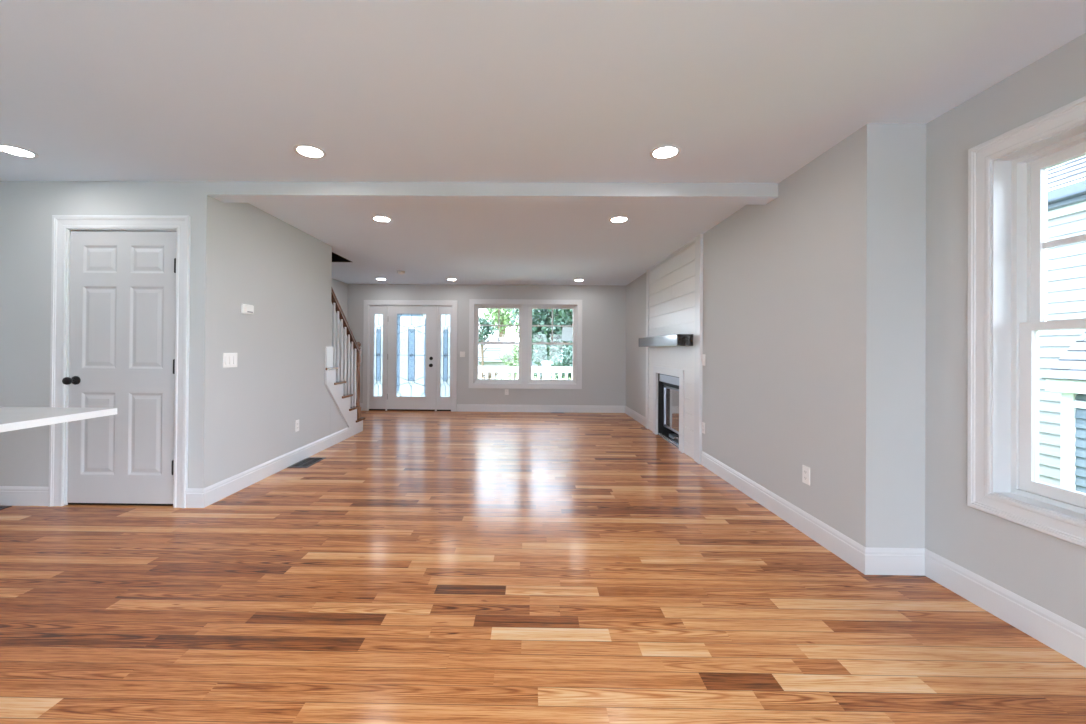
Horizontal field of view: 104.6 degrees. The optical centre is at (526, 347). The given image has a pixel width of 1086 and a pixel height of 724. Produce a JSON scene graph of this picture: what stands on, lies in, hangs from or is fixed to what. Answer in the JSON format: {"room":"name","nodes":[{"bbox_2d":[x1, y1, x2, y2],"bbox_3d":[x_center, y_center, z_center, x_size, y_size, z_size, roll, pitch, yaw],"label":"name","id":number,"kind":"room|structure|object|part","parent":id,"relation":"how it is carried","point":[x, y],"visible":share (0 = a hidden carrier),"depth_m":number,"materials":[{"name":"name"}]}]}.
{"room":"empty living room","nodes":[
{"label":"empty living room","id":0,"kind":"room"},
{"bbox_2d":[0,407,116,432],"bbox_3d":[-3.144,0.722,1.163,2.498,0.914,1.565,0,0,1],"label":"countertop","id":1,"kind":"structure","parent":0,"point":[11,418],"depth_m":1.74,"materials":[{"name":"white stone"}]},
{"bbox_2d":[0,181,218,487],"bbox_3d":[-3.484,-0.033,3.216,2.161,2.440,0.120,0,0,1],"label":"wall","id":2,"kind":"structure","parent":0,"point":[27,208],"depth_m":3.16,"materials":[{"name":"paint"}]},
{"bbox_2d":[0,486,47,505],"bbox_3d":[-4.070,1.112,3.150,1.008,0.140,0.014,0,0,1],"label":"baseboard","id":3,"kind":"structure","parent":2,"relation":"attached to","point":[9,495],"depth_m":3.14,"materials":[{"name":"white paint"}]},
{"bbox_2d":[48,215,190,507],"bbox_3d":[-3.042,0.101,3.176,1.031,2.178,0.189,0,0,1],"label":"door","id":4,"kind":"structure","parent":2,"relation":"in","point":[120,284],"depth_m":3.16,"materials":[{"name":"white paint"}]},
{"bbox_3d":[-3.393,0.247,3.127,0.066,0.066,0.085,0,0,1],"label":"knob","id":5,"kind":"part","parent":4,"relation":"part of","materials":[{"name":"black metal"}]},
{"bbox_2d":[216,201,331,482],"bbox_3d":[-2.453,-0.020,4.194,0.120,2.440,1.858,0,0,1],"label":"wall","id":6,"kind":"structure","parent":0,"point":[266,263],"depth_m":3.90,"materials":[{"name":"paint"}]},
{"bbox_2d":[223,353,236,367],"bbox_3d":[-2.397,0.103,3.406,0.012,0.118,0.160,0,0,1],"label":"light switch","id":7,"kind":"object","parent":6,"relation":"attached to","point":[229,359],"visible":1,"depth_m":3.39,"materials":[{"name":"white plastic"}]},
{"bbox_2d":[225,356,228,364],"bbox_3d":[-2.395,0.103,3.360,0.006,0.066,0.033,0,0,1],"label":"rocker switch","id":8,"kind":"object","parent":7,"relation":"attached to","point":[226,357],"depth_m":3.36,"materials":[{"name":"white plastic"}]},
{"bbox_2d":[229,356,232,363],"bbox_3d":[-2.394,0.103,3.406,0.006,0.066,0.033,0,0,1],"label":"rocker switch","id":9,"kind":"object","parent":7,"relation":"attached to","point":[230,357],"depth_m":3.40,"materials":[{"name":"white plastic"}]},
{"bbox_2d":[233,356,236,363],"bbox_3d":[-2.394,0.103,3.452,0.006,0.066,0.033,0,0,1],"label":"rocker switch","id":10,"kind":"object","parent":7,"relation":"attached to","point":[234,357],"depth_m":3.45,"materials":[{"name":"white plastic"}]},
{"bbox_2d":[241,304,253,314],"bbox_3d":[-2.384,-0.327,3.594,0.027,0.082,0.132,0,0,1],"label":"thermostat","id":11,"kind":"object","parent":6,"relation":"attached to","point":[245,308],"visible":1,"depth_m":3.57,"materials":[{"name":"white plastic"}]},
{"bbox_2d":[186,427,348,507],"bbox_3d":[-2.454,1.130,4.366,0.137,0.140,2.482,0,0,1],"label":"baseboard","id":12,"kind":"structure","parent":6,"relation":"attached to","point":[195,497],"depth_m":3.71,"materials":[{"name":"white paint"}]},
{"bbox_2d":[295,420,298,431],"bbox_3d":[-2.394,0.819,4.390,0.008,0.120,0.074,0,0,1],"label":"wall outlet","id":13,"kind":"object","parent":6,"relation":"attached to","point":[296,421],"visible":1,"depth_m":4.37,"materials":[{"name":"white plastic"}]},
{"bbox_2d":[332,252,351,261],"bbox_3d":[-2.997,-1.443,4.656,0.967,0.399,2.830,0,0,1],"label":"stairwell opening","id":14,"kind":"structure","parent":6,"relation":"attached to","point":[335,258],"depth_m":6.05,"materials":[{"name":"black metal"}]},
{"bbox_2d":[331,278,347,381],"bbox_3d":[-3.539,-0.021,5.759,0.120,2.440,4.965,0,0,1],"label":"wall","id":15,"kind":"structure","parent":0,"point":[340,288],"depth_m":7.77,"materials":[{"name":"paint"}]},
{"bbox_2d":[347,284,625,410],"bbox_3d":[-0.772,0.013,8.137,5.362,2.440,0.150,0,0,1],"label":"wall","id":16,"kind":"structure","parent":0,"point":[603,306],"depth_m":8.05,"materials":[{"name":"paint"}]},
{"bbox_2d":[363,300,456,411],"bbox_3d":[-2.233,0.157,8.123,1.804,2.129,0.208,0,0,1],"label":"door","id":17,"kind":"structure","parent":16,"relation":"in","point":[410,346],"depth_m":8.10,"materials":[{"name":"white paint"}]},
{"bbox_3d":[-2.855,0.148,8.124,0.174,1.594,0.008,0,0,1],"label":"glass panel","id":18,"kind":"part","parent":17,"relation":"part of","materials":[{"name":"glass"}]},
{"bbox_3d":[-2.216,0.148,8.113,0.568,1.602,0.008,0,0,1],"label":"glass panel","id":19,"kind":"part","parent":17,"relation":"part of","materials":[{"name":"glass"}]},
{"bbox_3d":[-1.557,0.155,8.110,0.186,1.598,0.008,0,0,1],"label":"glass panel","id":20,"kind":"part","parent":17,"relation":"part of","materials":[{"name":"glass"}]},
{"bbox_2d":[469,299,581,388],"bbox_3d":[-0.014,-0.066,8.110,2.165,1.708,0.148,0,0,1],"label":"window","id":21,"kind":"structure","parent":16,"relation":"in","point":[525,306],"depth_m":8.05,"materials":[{"name":"white paint"}]},
{"bbox_3d":[-0.539,0.279,8.130,0.876,0.768,0.034,0,0,1],"label":"sash","id":22,"kind":"part","parent":21,"relation":"part of","materials":[{"name":"white plastic"}]},
{"bbox_3d":[-0.536,-0.069,8.147,0.924,1.513,0.085,0,0,1],"label":"frame","id":23,"kind":"part","parent":21,"relation":"part of","materials":[{"name":"white plastic"}]},
{"bbox_3d":[-0.533,-0.433,8.170,0.876,0.737,0.032,0,0,1],"label":"sash","id":24,"kind":"part","parent":21,"relation":"part of","materials":[{"name":"white plastic"}]},
{"bbox_3d":[0.502,0.287,8.118,0.882,0.768,0.034,0,0,1],"label":"sash","id":25,"kind":"part","parent":21,"relation":"part of","materials":[{"name":"white plastic"}]},
{"bbox_3d":[0.508,-0.425,8.159,0.882,0.737,0.032,0,0,1],"label":"sash","id":26,"kind":"part","parent":21,"relation":"part of","materials":[{"name":"white plastic"}]},
{"bbox_3d":[0.505,-0.061,8.136,0.930,1.513,0.085,0,0,1],"label":"frame","id":27,"kind":"part","parent":21,"relation":"part of","materials":[{"name":"white plastic"}]},
{"bbox_2d":[561,327,571,340],"bbox_3d":[0.789,-0.263,8.147,0.210,0.282,0.002,0,0,1],"label":"paper notice","id":28,"kind":"object","parent":21,"relation":"attached to","point":[566,331],"visible":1,"depth_m":8.15,"materials":[{"name":"white paper"}]},
{"bbox_2d":[457,404,645,425],"bbox_3d":[0.276,1.166,7.298,3.230,0.140,1.493,0,0,1],"label":"baseboard","id":29,"kind":"structure","parent":16,"relation":"attached to","point":[636,416],"depth_m":8.03,"materials":[{"name":"white paint"}]},
{"bbox_2d":[0,410,1085,723],"bbox_3d":[-1.177,1.263,3.013,6.998,0.120,10.494,0,0,1],"label":"floor","id":30,"kind":"structure","parent":0,"point":[434,567],"depth_m":1.94,"materials":[{"name":"brown wood"}]},
{"bbox_2d":[287,457,325,467],"bbox_3d":[-2.284,1.199,4.382,0.200,0.005,0.386,0,0,1],"label":"floor vent","id":31,"kind":"object","parent":30,"relation":"in","point":[307,462],"visible":1,"depth_m":4.37,"materials":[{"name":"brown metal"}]},
{"bbox_2d":[325,347,364,436],"bbox_3d":[-2.921,0.044,4.818,1.133,2.310,2.638,0,0,1],"label":"staircase","id":32,"kind":"structure","parent":30,"relation":"on","point":[342,416],"depth_m":5.31,"materials":[{"name":"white wood"}]},
{"bbox_3d":[-2.370,0.532,5.306,0.009,1.063,0.654,0,0,1],"label":"edge moulding","id":33,"kind":"part","parent":32,"relation":"part of","materials":[{"name":"white paint"}]},
{"bbox_3d":[-2.443,0.740,5.599,0.120,0.932,0.959,0,0,1],"label":"panel","id":34,"kind":"part","parent":32,"relation":"part of","materials":[{"name":"paint"}]},
{"bbox_2d":[331,287,361,418],"bbox_3d":[-2.429,0.107,5.581,0.080,1.814,1.022,0,0,1],"label":"stair railing","id":35,"kind":"object","parent":32,"relation":"on","point":[355,345],"visible":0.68,"depth_m":5.64,"materials":[{"name":"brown wood"}]},
{"bbox_3d":[-2.425,-0.368,5.570,0.064,0.863,0.888,0,0,1],"label":"handrail","id":36,"kind":"part","parent":35,"relation":"part of","materials":[{"name":"brown wood"}]},
{"bbox_3d":[-2.426,0.467,6.050,0.080,1.100,0.080,0,0,1],"label":"newel post","id":37,"kind":"part","parent":35,"relation":"part of","materials":[{"name":"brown wood"}]},
{"bbox_2d":[0,0,1085,284],"bbox_3d":[-1.183,-1.362,2.997,7.048,0.250,10.453,0,0,1],"label":"ceiling","id":38,"kind":"structure","parent":0,"point":[489,91],"depth_m":2.05,"materials":[{"name":"paint"}]},
{"bbox_2d":[0,144,38,157],"bbox_3d":[-3.251,-1.251,2.677,0.184,0.006,0.184,0,0,1],"label":"recessed light","id":39,"kind":"object","parent":38,"relation":"in","point":[13,150],"visible":1,"depth_m":2.67,"materials":[{"name":"white paint"}]},
{"bbox_2d":[293,144,325,158],"bbox_3d":[-1.367,-1.237,2.654,0.184,0.006,0.184,0,0,1],"label":"recessed light","id":40,"kind":"object","parent":38,"relation":"in","point":[309,151],"visible":1,"depth_m":2.65,"materials":[{"name":"white paint"}]},
{"bbox_2d":[372,216,391,221],"bbox_3d":[-1.383,-1.230,4.022,0.184,0.006,0.184,0,0,1],"label":"recessed light","id":41,"kind":"object","parent":38,"relation":"in","point":[376,218],"visible":1,"depth_m":4.01,"materials":[{"name":"white paint"}]},
{"bbox_2d":[207,182,777,204],"bbox_3d":[-0.266,-1.179,3.211,4.259,0.099,0.168,0,0,1],"label":"ceiling beam","id":42,"kind":"structure","parent":38,"relation":"attached to","point":[225,192],"depth_m":3.14,"materials":[{"name":"paint"}]},
{"bbox_2d":[609,216,628,222],"bbox_3d":[0.881,-1.213,3.982,0.184,0.006,0.184,0,0,1],"label":"recessed light","id":43,"kind":"object","parent":38,"relation":"in","point":[618,219],"visible":1,"depth_m":3.97,"materials":[{"name":"white paint"}]},
{"bbox_2d":[650,145,680,158],"bbox_3d":[0.870,-1.220,2.627,0.184,0.006,0.184,0,0,1],"label":"recessed light","id":44,"kind":"object","parent":38,"relation":"in","point":[666,151],"visible":1,"depth_m":2.62,"materials":[{"name":"white paint"}]},
{"bbox_2d":[648,242,694,458],"bbox_3d":[1.871,0.019,5.495,0.019,2.438,1.820,0,0,1],"label":"wall","id":45,"kind":"structure","parent":0,"point":[672,283],"depth_m":5.19,"materials":[{"name":"white paint"}]},
{"bbox_2d":[645,269,649,428],"bbox_3d":[1.876,0.024,6.465,0.030,2.439,0.120,0,0,1],"label":"trim","id":46,"kind":"structure","parent":45,"relation":"attached to","point":[647,271],"depth_m":6.45,"materials":[{"name":"white paint"}]},
{"bbox_2d":[639,334,692,346],"bbox_3d":[1.771,-0.079,5.485,0.180,0.130,1.663,0,0,1],"label":"fireplace mantel","id":47,"kind":"object","parent":45,"relation":"attached to","point":[676,339],"visible":1,"depth_m":4.97,"materials":[{"name":"grey wood"}]},
{"bbox_2d":[658,373,678,447],"bbox_3d":[2.093,0.801,5.518,0.428,0.875,0.944,0,0,1],"label":"fireplace insert","id":48,"kind":"object","parent":45,"relation":"in","point":[668,386],"visible":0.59,"depth_m":5.75,"materials":[{"name":"black metal"}]},
{"bbox_3d":[1.889,1.218,5.518,0.024,0.016,0.920,0,0,1],"label":"rail","id":49,"kind":"part","parent":48,"relation":"part of","materials":[{"name":"metal"}]},
{"bbox_3d":[1.899,0.424,5.522,0.018,0.100,0.920,0,0,1],"label":"header panel","id":50,"kind":"part","parent":48,"relation":"part of","materials":[{"name":"grey metal"}]},
{"bbox_2d":[661,433,678,443],"bbox_3d":[2.036,1.224,5.517,0.270,0.006,0.920,0,0,1],"label":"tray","id":51,"kind":"object","parent":48,"relation":"on","point":[667,436],"depth_m":5.63,"materials":[{"name":"black metal"}]},
{"bbox_3d":[1.960,0.825,5.520,0.028,0.570,0.884,0,0,1],"label":"glass frame","id":52,"kind":"part","parent":48,"relation":"part of","materials":[{"name":"grey metal"}]},
{"bbox_3d":[1.964,0.825,5.520,0.006,0.530,0.844,0,0,1],"label":"fire glass","id":53,"kind":"part","parent":48,"relation":"part of","materials":[{"name":"glass"}]},
{"bbox_2d":[653,366,684,452],"bbox_3d":[1.859,0.753,5.521,0.032,0.972,1.200,0,0,1],"label":"trim","id":54,"kind":"structure","parent":45,"relation":"attached to","point":[679,373],"depth_m":5.25,"materials":[{"name":"white paint"}]},
{"bbox_2d":[649,238,694,271],"bbox_3d":[1.871,-1.182,5.501,0.020,0.038,1.820,0,0,1],"label":"trim","id":55,"kind":"structure","parent":45,"relation":"attached to","point":[692,241],"depth_m":5.28,"materials":[{"name":"white paint"}]},
{"bbox_2d":[694,234,702,463],"bbox_3d":[1.855,0.014,4.515,0.030,2.439,0.140,0,0,1],"label":"trim","id":56,"kind":"structure","parent":45,"relation":"attached to","point":[698,376],"depth_m":4.48,"materials":[{"name":"white paint"}]},
{"bbox_2d":[626,124,925,547],"bbox_3d":[2.116,0.020,5.226,0.478,2.440,5.906,0,0,1],"label":"wall","id":57,"kind":"structure","parent":0,"point":[814,295],"depth_m":2.55,"materials":[{"name":"paint"}]},
{"bbox_2d":[702,354,704,365],"bbox_3d":[1.862,0.131,4.407,0.012,0.118,0.070,0,0,1],"label":"light switch","id":58,"kind":"object","parent":57,"relation":"attached to","point":[703,355],"visible":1,"depth_m":4.40,"materials":[{"name":"white plastic"}]},
{"bbox_2d":[702,422,704,433],"bbox_3d":[1.858,0.844,4.400,0.008,0.115,0.066,0,0,1],"label":"wall outlet","id":59,"kind":"object","parent":57,"relation":"attached to","point":[703,423],"visible":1,"depth_m":4.39,"materials":[{"name":"white plastic"}]},
{"bbox_2d":[802,465,809,485],"bbox_3d":[1.840,0.839,2.762,0.008,0.116,0.074,0,0,1],"label":"wall outlet","id":60,"kind":"object","parent":57,"relation":"attached to","point":[805,470],"visible":1,"depth_m":2.75,"materials":[{"name":"white plastic"}]},
{"bbox_2d":[701,451,1085,667],"bbox_3d":[1.976,1.147,1.150,0.332,0.140,6.555,0,0,1],"label":"baseboard","id":61,"kind":"structure","parent":57,"relation":"attached to","point":[1060,634],"depth_m":2.23,"materials":[{"name":"white paint"}]},
{"bbox_2d":[925,33,1085,628],"bbox_3d":[2.219,-0.006,0.074,0.160,2.440,4.396,0,0,1],"label":"wall","id":62,"kind":"structure","parent":0,"point":[1048,571],"depth_m":2.07,"materials":[{"name":"paint"}]},
{"bbox_2d":[967,96,1085,547],"bbox_3d":[2.225,-0.101,1.472,0.185,1.728,1.127,0,0,1],"label":"window","id":63,"kind":"structure","parent":62,"relation":"in","point":[1008,244],"depth_m":1.92,"materials":[{"name":"white paint"}]},
{"bbox_3d":[2.276,-0.100,1.471,0.085,1.532,0.931,0,0,1],"label":"frame","id":64,"kind":"part","parent":63,"relation":"part of","materials":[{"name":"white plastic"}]},
{"bbox_3d":[2.257,0.262,1.470,0.034,0.760,0.883,0,0,1],"label":"sash","id":65,"kind":"part","parent":63,"relation":"part of","materials":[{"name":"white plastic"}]},
{"bbox_3d":[2.300,-0.460,1.473,0.032,0.764,0.883,0,0,1],"label":"sash","id":66,"kind":"part","parent":63,"relation":"part of","materials":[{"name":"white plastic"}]},
{"label":"outside","id":67,"kind":"structure","parent":0,"visible":0},
{"bbox_2d":[478,372,571,379],"bbox_3d":[0.260,1.926,24.989,140.000,0.300,130.000,0,0,1],"label":"ground","id":68,"kind":"structure","parent":67,"point":[516,374],"depth_m":24.67,"materials":[{"name":"green plant"}]},
{"bbox_2d":[479,317,497,377],"bbox_3d":[-2.098,0.042,21.084,1.347,3.399,1.193,0,0,44],"label":"tree","id":69,"kind":"object","parent":68,"relation":"on","point":[484,333],"visible":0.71,"depth_m":20.89,"materials":[{"name":"green plant"}]},
{"bbox_2d":[478,372,501,378],"bbox_3d":[-1.106,1.164,13.042,1.094,1.108,0.992,0,0,12],"label":"shrub","id":70,"kind":"object","parent":68,"relation":"on","point":[489,374],"visible":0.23,"depth_m":13.05,"materials":[{"name":"green plant"}]},
{"bbox_2d":[478,337,514,376],"bbox_3d":[-5.890,0.515,28.565,10.200,2.466,7.844,0,0,1],"label":"house","id":71,"kind":"structure","parent":68,"relation":"on","point":[492,353],"depth_m":26.08,"materials":[{"name":"white"}]},
{"bbox_2d":[479,309,518,336],"bbox_3d":[-3.088,-6.619,51.579,11.262,17.021,10.969,1,0,-26],"label":"tree","id":72,"kind":"object","parent":68,"relation":"on","point":[505,319],"visible":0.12,"depth_m":50.60,"materials":[{"name":"green plant"}]},
{"bbox_2d":[499,344,518,378],"bbox_3d":[-0.557,0.782,17.945,1.193,1.916,1.058,0,0,27],"label":"tree","id":73,"kind":"object","parent":68,"relation":"on","point":[510,359],"visible":0.61,"depth_m":17.71,"materials":[{"name":"green plant"}]},
{"bbox_2d":[518,311,554,366],"bbox_3d":[1.431,-0.980,38.493,4.200,5.667,5.859,0,0,1],"label":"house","id":74,"kind":"structure","parent":68,"relation":"on","point":[533,364],"depth_m":35.96,"materials":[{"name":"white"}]},
{"bbox_2d":[507,309,572,377],"bbox_3d":[1.973,-1.083,20.079,5.799,5.707,5.971,0,0,1],"label":"tree","id":75,"kind":"object","parent":68,"relation":"on","point":[560,316],"visible":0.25,"depth_m":19.21,"materials":[{"name":"green plant"}]},
{"bbox_2d":[532,344,550,378],"bbox_3d":[0.553,0.763,15.563,0.767,1.947,0.828,1,0,-18],"label":"tree","id":76,"kind":"object","parent":68,"relation":"on","point":[537,358],"visible":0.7,"depth_m":15.45,"materials":[{"name":"green plant"}]},
{"bbox_2d":[548,345,572,379],"bbox_3d":[1.775,0.744,15.182,2.230,2.004,1.936,0,0,1],"label":"shrub","id":77,"kind":"object","parent":68,"relation":"on","point":[566,360],"visible":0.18,"depth_m":14.86,"materials":[{"name":"green plant"}]},
{"bbox_2d":[1039,156,1085,492],"bbox_3d":[7.270,-0.689,5.124,4.584,4.834,8.800,0,0,1],"label":"house","id":78,"kind":"structure","parent":68,"relation":"on","point":[1062,353],"depth_m":4.25,"materials":[{"name":"white wood"}]},
{"bbox_3d":[-0.708,1.529,9.387,8.800,0.320,2.327,0,0,1],"label":"floor","id":79,"kind":"structure","parent":68,"relation":"on","visible":0},
{"bbox_2d":[478,361,571,379],"bbox_3d":[0.932,0.857,10.336,5.410,1.060,0.260,0,0,1],"label":"porch railing","id":80,"kind":"object","parent":79,"relation":"on","point":[546,369],"visible":0.21,"depth_m":10.31,"materials":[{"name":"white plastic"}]},
{"bbox_3d":[-0.573,0.535,10.354,1.935,0.140,0.090,0,0,1],"label":"rail","id":81,"kind":"part","parent":80,"relation":"part of","materials":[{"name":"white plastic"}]},
{"bbox_3d":[0.492,0.888,10.341,0.200,0.990,0.200,0,0,1],"label":"post","id":82,"kind":"part","parent":80,"relation":"part of","materials":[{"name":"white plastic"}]},
{"bbox_3d":[0.912,0.547,10.338,0.635,0.140,0.090,0,0,1],"label":"rail","id":83,"kind":"part","parent":80,"relation":"part of","materials":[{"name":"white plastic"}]}
]}

